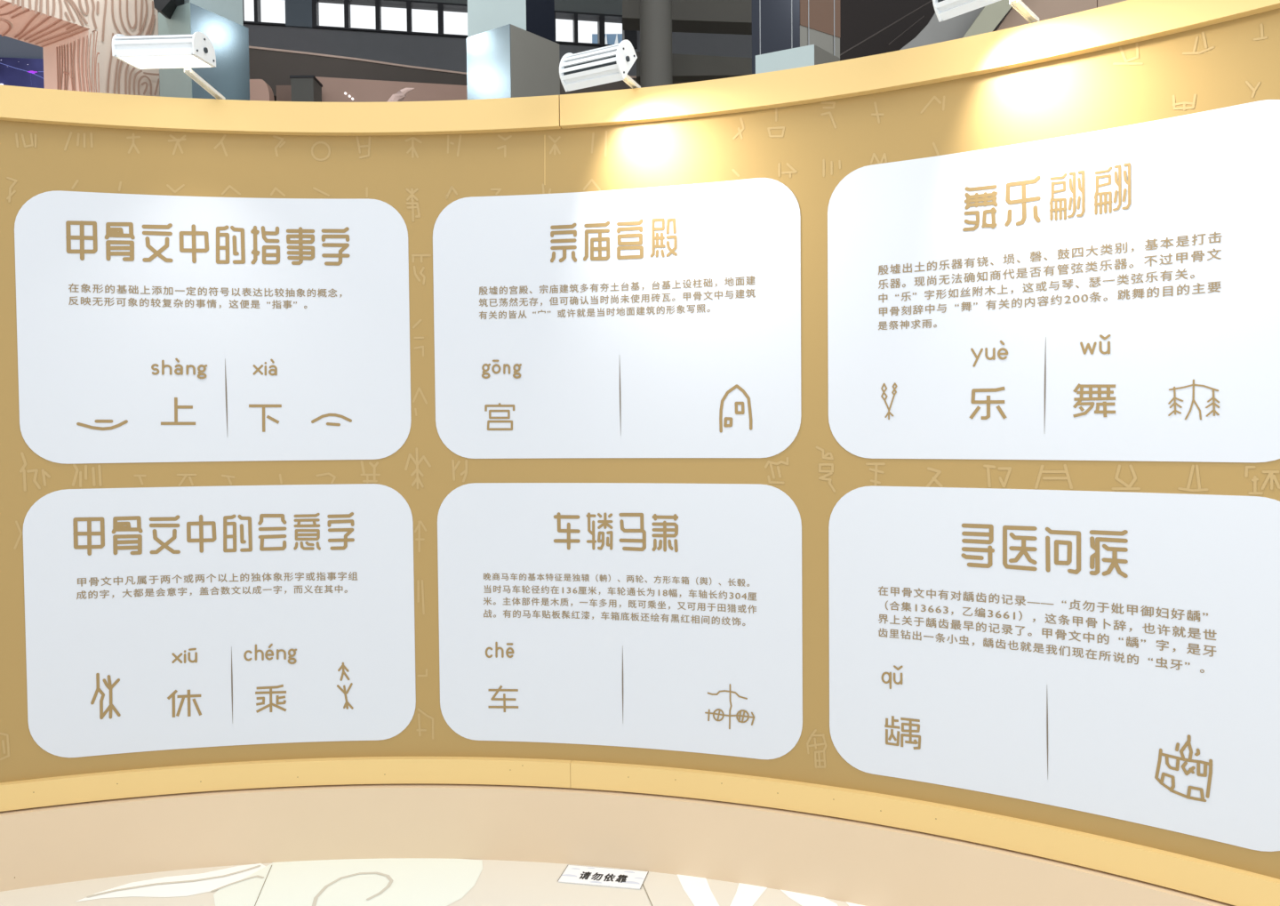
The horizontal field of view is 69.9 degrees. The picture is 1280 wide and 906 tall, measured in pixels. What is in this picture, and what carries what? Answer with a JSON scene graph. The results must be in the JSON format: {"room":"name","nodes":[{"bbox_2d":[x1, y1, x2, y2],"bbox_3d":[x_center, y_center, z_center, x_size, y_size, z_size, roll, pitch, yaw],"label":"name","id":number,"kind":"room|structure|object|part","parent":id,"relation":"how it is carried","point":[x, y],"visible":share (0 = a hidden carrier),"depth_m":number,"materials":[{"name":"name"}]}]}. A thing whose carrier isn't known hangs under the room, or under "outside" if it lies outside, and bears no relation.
{"room":"museum","nodes":[
{"label":"museum","id":0,"kind":"room"},
{"bbox_2d":[0,34,43,58],"bbox_3d":[-7.684,-4.702,11.147,1.446,1.130,0.150,-1,2,0],"label":"wall","id":1,"kind":"structure","parent":0,"point":[10,47],"depth_m":11.07,"materials":[{"name":"grey paint"}]},
{"bbox_2d":[0,56,44,88],"bbox_3d":[-7.673,-4.475,11.000,1.311,0.603,0.075,-1,2,0],"label":"video screen","id":2,"kind":"object","parent":1,"relation":"attached to","point":[13,71],"visible":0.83,"depth_m":10.98,"materials":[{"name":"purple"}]},
{"bbox_2d":[0,857,864,905],"bbox_3d":[0.014,1.479,8.044,28.000,0.102,28.000,-1,2,0],"label":"floor","id":3,"kind":"structure","parent":0,"point":[386,881],"depth_m":3.30,"materials":[{"name":"plastic"}]},
{"bbox_2d":[0,0,159,96],"bbox_3d":[-6.564,-2.391,7.730,1.060,7.778,4.748,1,2,35],"label":"carved wooden panel","id":4,"kind":"object","parent":3,"relation":"on","point":[75,36],"visible":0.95,"depth_m":9.02,"materials":[{"name":"wood"}]},
{"bbox_2d":[158,0,249,100],"bbox_3d":[-4.196,-4.057,8.904,0.447,11.000,0.751,0,2,29],"label":"column","id":5,"kind":"structure","parent":3,"relation":"on","point":[221,20],"depth_m":8.74,"materials":[{"name":"metal"}]},
{"bbox_2d":[153,0,183,19],"bbox_3d":[-4.417,-4.641,8.548,0.198,1.126,0.250,-1,2,0],"label":"loudspeaker","id":6,"kind":"object","parent":5,"relation":"hanging from","point":[166,8],"visible":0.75,"depth_m":8.48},
{"bbox_3d":[-4.249,-6.623,8.918,0.268,5.870,0.648,0,2,25],"label":"casing","id":7,"kind":"part","parent":5,"relation":"part of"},
{"bbox_3d":[-4.193,-1.372,8.939,0.447,5.630,0.649,0,2,29],"label":"casing","id":8,"kind":"part","parent":5,"relation":"part of","materials":[{"name":"metal"}]},
{"bbox_2d":[249,79,274,101],"bbox_3d":[-4.496,-1.444,10.638,0.540,5.685,0.150,-1,2,0],"label":"panel","id":9,"kind":"object","parent":3,"relation":"on","point":[260,90],"visible":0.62,"depth_m":10.49,"materials":[{"name":"pink"}]},
{"bbox_2d":[276,85,291,101],"bbox_3d":[-4.122,-1.550,11.260,0.518,5.816,0.200,-1,2,0],"label":"partition panel","id":10,"kind":"object","parent":3,"relation":"on","point":[284,92],"visible":0.14,"depth_m":11.08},
{"bbox_2d":[289,75,322,102],"bbox_3d":[-3.849,-1.471,10.712,0.275,5.722,0.300,-1,2,0],"label":"tall cabinet","id":11,"kind":"object","parent":3,"relation":"on","point":[304,88],"visible":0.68,"depth_m":10.50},
{"bbox_2d":[315,76,467,102],"bbox_3d":[-2.793,-1.565,11.253,2.211,5.861,0.212,-1,2,-11],"label":"partition panel","id":12,"kind":"object","parent":3,"relation":"on","point":[333,89],"visible":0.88,"depth_m":11.02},
{"bbox_2d":[387,88,414,101],"bbox_3d":[-2.694,-1.316,10.167,0.460,5.425,0.200,-1,2,0],"label":"curved fin","id":13,"kind":"object","parent":3,"relation":"on","point":[399,96],"visible":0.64,"depth_m":10.06,"materials":[{"name":"pink"}]},
{"bbox_2d":[466,0,559,99],"bbox_3d":[-1.284,-4.096,9.330,0.686,11.000,0.768,1,2,37],"label":"column","id":14,"kind":"structure","parent":3,"relation":"on","point":[512,51],"depth_m":9.15,"materials":[{"name":"metal"}]},
{"bbox_3d":[-1.257,-1.387,9.360,0.564,5.582,0.740,1,2,42],"label":"casing","id":15,"kind":"part","parent":14,"relation":"part of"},
{"bbox_3d":[-1.337,-6.638,9.329,0.801,5.918,0.383,0,2,11],"label":"casing","id":16,"kind":"part","parent":14,"relation":"part of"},
{"bbox_2d":[557,864,648,888],"bbox_3d":[-0.135,1.559,3.367,0.315,0.003,0.133,0,2,11],"label":"floor sticker","id":17,"kind":"object","parent":3,"relation":"on","point":[572,874],"visible":1,"depth_m":3.36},
{"bbox_2d":[640,0,672,87],"bbox_3d":[0.208,-4.167,11.389,0.400,11.000,0.400,-1,2,0],"label":"round column","id":18,"kind":"structure","parent":3,"relation":"on","point":[655,15],"depth_m":11.19,"materials":[{"name":"grey paint"}]},
{"bbox_2d":[752,0,839,74],"bbox_3d":[1.447,-4.101,8.604,0.849,11.000,1.383,0,2,13],"label":"column","id":19,"kind":"structure","parent":3,"relation":"on","point":[787,34],"depth_m":8.87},
{"bbox_3d":[1.523,-6.337,8.978,0.794,6.553,0.408,-2,2,-34],"label":"casing","id":20,"kind":"part","parent":19,"relation":"part of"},
{"bbox_3d":[1.435,-1.063,8.244,0.657,4.947,0.406,0,2,26],"label":"casing","id":21,"kind":"part","parent":19,"relation":"part of","materials":[{"name":"grey"}]},
{"bbox_2d":[159,0,751,90],"bbox_3d":[2.391,-4.582,16.574,23.555,11.500,0.200,-1,2,-10],"label":"wall","id":22,"kind":"structure","parent":0,"point":[439,52],"depth_m":15.27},
{"bbox_2d":[242,0,286,26],"bbox_3d":[-6.166,-7.236,14.956,0.740,0.545,0.250,-1,2,-10],"label":"window","id":23,"kind":"structure","parent":22,"relation":"in","point":[267,12],"depth_m":14.96,"materials":[{"name":"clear glass"}]},
{"bbox_3d":[-6.378,-7.233,14.928,0.205,0.485,0.010,-1,2,-10],"label":"pane","id":24,"kind":"part","parent":23,"relation":"part of","materials":[{"name":"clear glass"}]},
{"bbox_3d":[-6.013,-7.238,14.993,0.427,0.485,0.010,-1,2,-10],"label":"pane","id":25,"kind":"part","parent":23,"relation":"part of","materials":[{"name":"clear glass"}]},
{"bbox_2d":[285,0,312,28],"bbox_3d":[-5.596,-7.244,15.057,0.417,0.545,0.250,-1,2,-10],"label":"wall pier","id":26,"kind":"object","parent":22,"relation":"attached to","point":[298,12],"visible":0.7,"depth_m":14.94,"materials":[{"name":"blue paint"}]},
{"bbox_2d":[312,0,467,38],"bbox_3d":[-3.466,-7.274,15.435,3.911,0.545,0.250,-1,2,-10],"label":"window","id":27,"kind":"structure","parent":22,"relation":"in","point":[405,17],"depth_m":15.29,"materials":[{"name":"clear glass"}]},
{"bbox_3d":[-5.109,-7.251,15.154,0.436,0.485,0.010,-1,2,-10],"label":"pane","id":28,"kind":"part","parent":27,"relation":"part of","materials":[{"name":"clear glass"}]},
{"bbox_3d":[-4.615,-7.258,15.242,0.427,0.485,0.010,-1,2,-10],"label":"pane","id":29,"kind":"part","parent":27,"relation":"part of","materials":[{"name":"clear glass"}]},
{"bbox_3d":[-4.122,-7.265,15.329,0.431,0.485,0.010,-1,2,-10],"label":"pane","id":30,"kind":"part","parent":27,"relation":"part of","materials":[{"name":"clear glass"}]},
{"bbox_3d":[-3.468,-7.532,15.428,3.911,0.030,0.250,-1,2,-10],"label":"rail","id":31,"kind":"part","parent":27,"relation":"part of","materials":[{"name":"metal"}]},
{"bbox_3d":[-3.624,-7.272,15.418,0.436,0.485,0.010,-1,2,-10],"label":"pane","id":32,"kind":"part","parent":27,"relation":"part of","materials":[{"name":"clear glass"}]},
{"bbox_3d":[-3.105,-7.280,15.510,0.442,0.485,0.010,-1,2,-10],"label":"pane","id":33,"kind":"part","parent":27,"relation":"part of","materials":[{"name":"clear glass"}]},
{"bbox_2d":[554,10,637,48],"bbox_3d":[-0.808,-7.312,15.908,1.488,0.545,0.250,-1,2,-10],"label":"window","id":34,"kind":"structure","parent":22,"relation":"in","point":[571,28],"depth_m":15.87,"materials":[{"name":"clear glass"}]},
{"bbox_3d":[-1.309,-7.305,15.829,0.322,0.485,0.010,-1,2,-10],"label":"pane","id":35,"kind":"part","parent":34,"relation":"part of","materials":[{"name":"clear glass"}]},
{"bbox_3d":[-0.907,-7.311,15.900,0.371,0.485,0.010,-1,2,-10],"label":"pane","id":36,"kind":"part","parent":34,"relation":"part of","materials":[{"name":"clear glass"}]},
{"bbox_3d":[-0.810,-7.570,15.900,1.488,0.030,0.250,-1,2,-10],"label":"rail","id":37,"kind":"part","parent":34,"relation":"part of","materials":[{"name":"black metal"}]},
{"bbox_3d":[-0.463,-7.317,15.979,0.344,0.485,0.010,-1,2,-10],"label":"pane","id":38,"kind":"part","parent":34,"relation":"part of","materials":[{"name":"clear glass"}]},
{"bbox_2d":[248,46,698,101],"bbox_3d":[-1.833,-4.659,11.972,8.240,0.562,0.974,-1,2,-10],"label":"trim","id":39,"kind":"structure","parent":0,"point":[275,67],"depth_m":11.32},
{"bbox_2d":[0,8,1279,879],"bbox_3d":[-0.306,0.131,2.875,6.223,2.890,1.405,0,2,11],"label":"wall","id":40,"kind":"structure","parent":0,"point":[809,148],"depth_m":3.32,"materials":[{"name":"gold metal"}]},
{"bbox_2d":[14,190,411,463],"bbox_3d":[-1.578,-0.468,3.449,1.390,1.000,0.062,-1,2,-8],"label":"display panel","id":41,"kind":"object","parent":40,"relation":"attached to","point":[151,328],"visible":1,"depth_m":3.47,"materials":[{"name":"white plastic"}]},
{"bbox_2d":[23,483,415,757],"bbox_3d":[-1.567,0.626,3.480,1.390,1.000,0.062,-1,2,-8],"label":"display panel","id":42,"kind":"object","parent":40,"relation":"attached to","point":[180,617],"visible":1,"depth_m":3.50,"materials":[{"name":"white plastic"}]},
{"bbox_2d":[0,84,561,135],"bbox_3d":[-1.912,-1.257,3.275,3.317,0.114,0.478,-1,2,-13],"label":"trim","id":43,"kind":"structure","parent":40,"relation":"attached to","point":[17,103],"depth_m":3.43,"materials":[{"name":"paint"}]},
{"bbox_2d":[112,32,225,99],"bbox_3d":[-1.631,-1.377,3.309,0.294,0.122,0.494,-1,2,0],"label":"light","id":44,"kind":"object","parent":43,"relation":"on","point":[196,50],"visible":0.97,"depth_m":3.09,"materials":[{"name":"white metal"}]},
{"bbox_3d":[-1.580,-1.336,3.327,0.024,0.017,0.274,-1,2,-1],"label":"arm","id":45,"kind":"part","parent":44,"relation":"part of"},
{"bbox_2d":[0,756,572,811],"bbox_3d":[-1.870,1.248,3.290,3.236,0.095,0.353,-1,2,-13],"label":"trim","id":46,"kind":"structure","parent":40,"relation":"attached to","point":[40,792],"depth_m":3.50,"materials":[{"name":"paint"}]},
{"bbox_2d":[432,177,801,458],"bbox_3d":[-0.106,-0.480,3.401,1.390,1.000,0.062,0,2,12],"label":"display panel","id":47,"kind":"object","parent":40,"relation":"attached to","point":[656,322],"visible":1,"depth_m":3.42,"materials":[{"name":"white plastic"}]},
{"bbox_2d":[0,783,1235,905],"bbox_3d":[-0.306,1.442,2.845,6.078,0.282,1.340,0,2,11],"label":"display counter","id":48,"kind":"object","parent":40,"relation":"attached to","point":[865,863],"depth_m":3.40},
{"bbox_2d":[437,482,802,759],"bbox_3d":[-0.095,0.614,3.431,1.390,1.000,0.062,0,2,12],"label":"display panel","id":49,"kind":"object","parent":40,"relation":"attached to","point":[645,615],"visible":1,"depth_m":3.45,"materials":[{"name":"white plastic"}]},
{"bbox_2d":[560,0,1279,128],"bbox_3d":[1.244,-1.270,2.698,3.484,0.114,0.512,1,2,33],"label":"trim","id":50,"kind":"structure","parent":40,"relation":"attached to","point":[1129,21],"depth_m":3.01,"materials":[{"name":"paint"}]},
{"bbox_2d":[559,40,640,91],"bbox_3d":[-0.063,-1.315,3.259,0.236,0.143,0.476,0,2,28],"label":"light","id":51,"kind":"object","parent":50,"relation":"on","point":[610,63],"visible":0.99,"depth_m":3.07,"materials":[{"name":"white metal"}]},
{"bbox_3d":[-0.034,-1.325,3.270,0.024,0.057,0.253,0,2,12],"label":"arm","id":52,"kind":"part","parent":51,"relation":"part of"},
{"bbox_2d":[932,0,1039,23],"bbox_3d":[1.117,-1.360,2.781,0.486,0.143,0.236,-2,2,-43],"label":"light","id":53,"kind":"object","parent":50,"relation":"on","point":[944,10],"visible":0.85,"depth_m":2.69,"materials":[{"name":"white metal"}]},
{"bbox_3d":[1.165,-1.336,2.769,0.024,0.040,0.253,1,2,37],"label":"arm","id":54,"kind":"part","parent":53,"relation":"part of"},
{"bbox_2d":[570,760,1279,905],"bbox_3d":[1.241,1.235,2.719,3.377,0.095,0.383,1,2,33],"label":"trim","id":55,"kind":"structure","parent":40,"relation":"attached to","point":[1228,884],"depth_m":3.03,"materials":[{"name":"paint"}]},
{"bbox_2d":[827,99,1279,462],"bbox_3d":[1.257,-0.477,2.843,1.390,1.000,0.062,0,2,32],"label":"display panel","id":56,"kind":"object","parent":40,"relation":"attached to","point":[1112,293],"visible":1,"depth_m":2.83,"materials":[{"name":"white plastic"}]},
{"bbox_2d":[828,486,1279,851],"bbox_3d":[1.268,0.617,2.873,1.390,1.000,0.062,0,2,32],"label":"display panel","id":57,"kind":"object","parent":40,"relation":"attached to","point":[1113,654],"visible":1,"depth_m":2.86,"materials":[{"name":"white plastic"}]},
{"bbox_2d":[622,0,751,34],"bbox_3d":[0.747,-6.380,13.028,1.999,0.707,0.400,-1,2,0],"label":"ceiling beam","id":58,"kind":"structure","parent":0,"point":[732,17],"depth_m":12.84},
{"bbox_2d":[636,31,751,56],"bbox_3d":[6.940,-7.423,17.309,14.261,0.545,0.200,-1,2,-10],"label":"ceiling beam","id":59,"kind":"object","parent":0,"point":[697,43],"visible":0.22,"depth_m":16.20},
{"bbox_2d":[636,51,751,81],"bbox_3d":[0.783,-5.056,12.064,1.662,0.319,0.400,-1,2,0],"label":"ceiling beam","id":60,"kind":"structure","parent":0,"point":[684,67],"depth_m":11.87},
{"bbox_2d":[840,0,932,55],"bbox_3d":[2.929,-5.051,10.865,1.117,0.649,0.016,-1,2,0],"label":"diagonal rod","id":61,"kind":"object","parent":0,"point":[932,0],"visible":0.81,"depth_m":10.86,"materials":[{"name":"grey metal"}]},
{"bbox_2d":[840,0,1012,60],"bbox_3d":[4.406,-5.184,11.461,4.005,1.782,0.200,-1,2,0],"label":"wall","id":62,"kind":"structure","parent":0,"point":[860,20],"depth_m":11.36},
{"bbox_2d":[900,6,984,49],"bbox_3d":[3.535,-4.933,10.443,1.188,0.797,0.150,-1,2,0],"label":"panel","id":63,"kind":"object","parent":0,"point":[936,31],"visible":0.59,"depth_m":10.37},
{"bbox_2d":[962,0,1011,37],"bbox_3d":[3.904,-4.840,10.145,0.801,0.674,0.150,-1,2,0],"label":"panel","id":64,"kind":"object","parent":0,"point":[992,14],"visible":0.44,"depth_m":10.07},
{"bbox_2d":[995,0,1096,31],"bbox_3d":[4.476,-4.883,10.344,1.309,0.795,0.150,-1,2,0],"label":"panel","id":65,"kind":"object","parent":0,"point":[1044,10],"visible":0.22,"depth_m":10.27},
{"bbox_2d":[1096,0,1127,7],"bbox_3d":[5.563,-4.886,10.345,0.853,0.796,0.150,-1,2,0],"label":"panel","id":66,"kind":"object","parent":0,"point":[1100,3],"visible":0.02,"depth_m":10.27,"materials":[{"name":"beige"}]}
]}

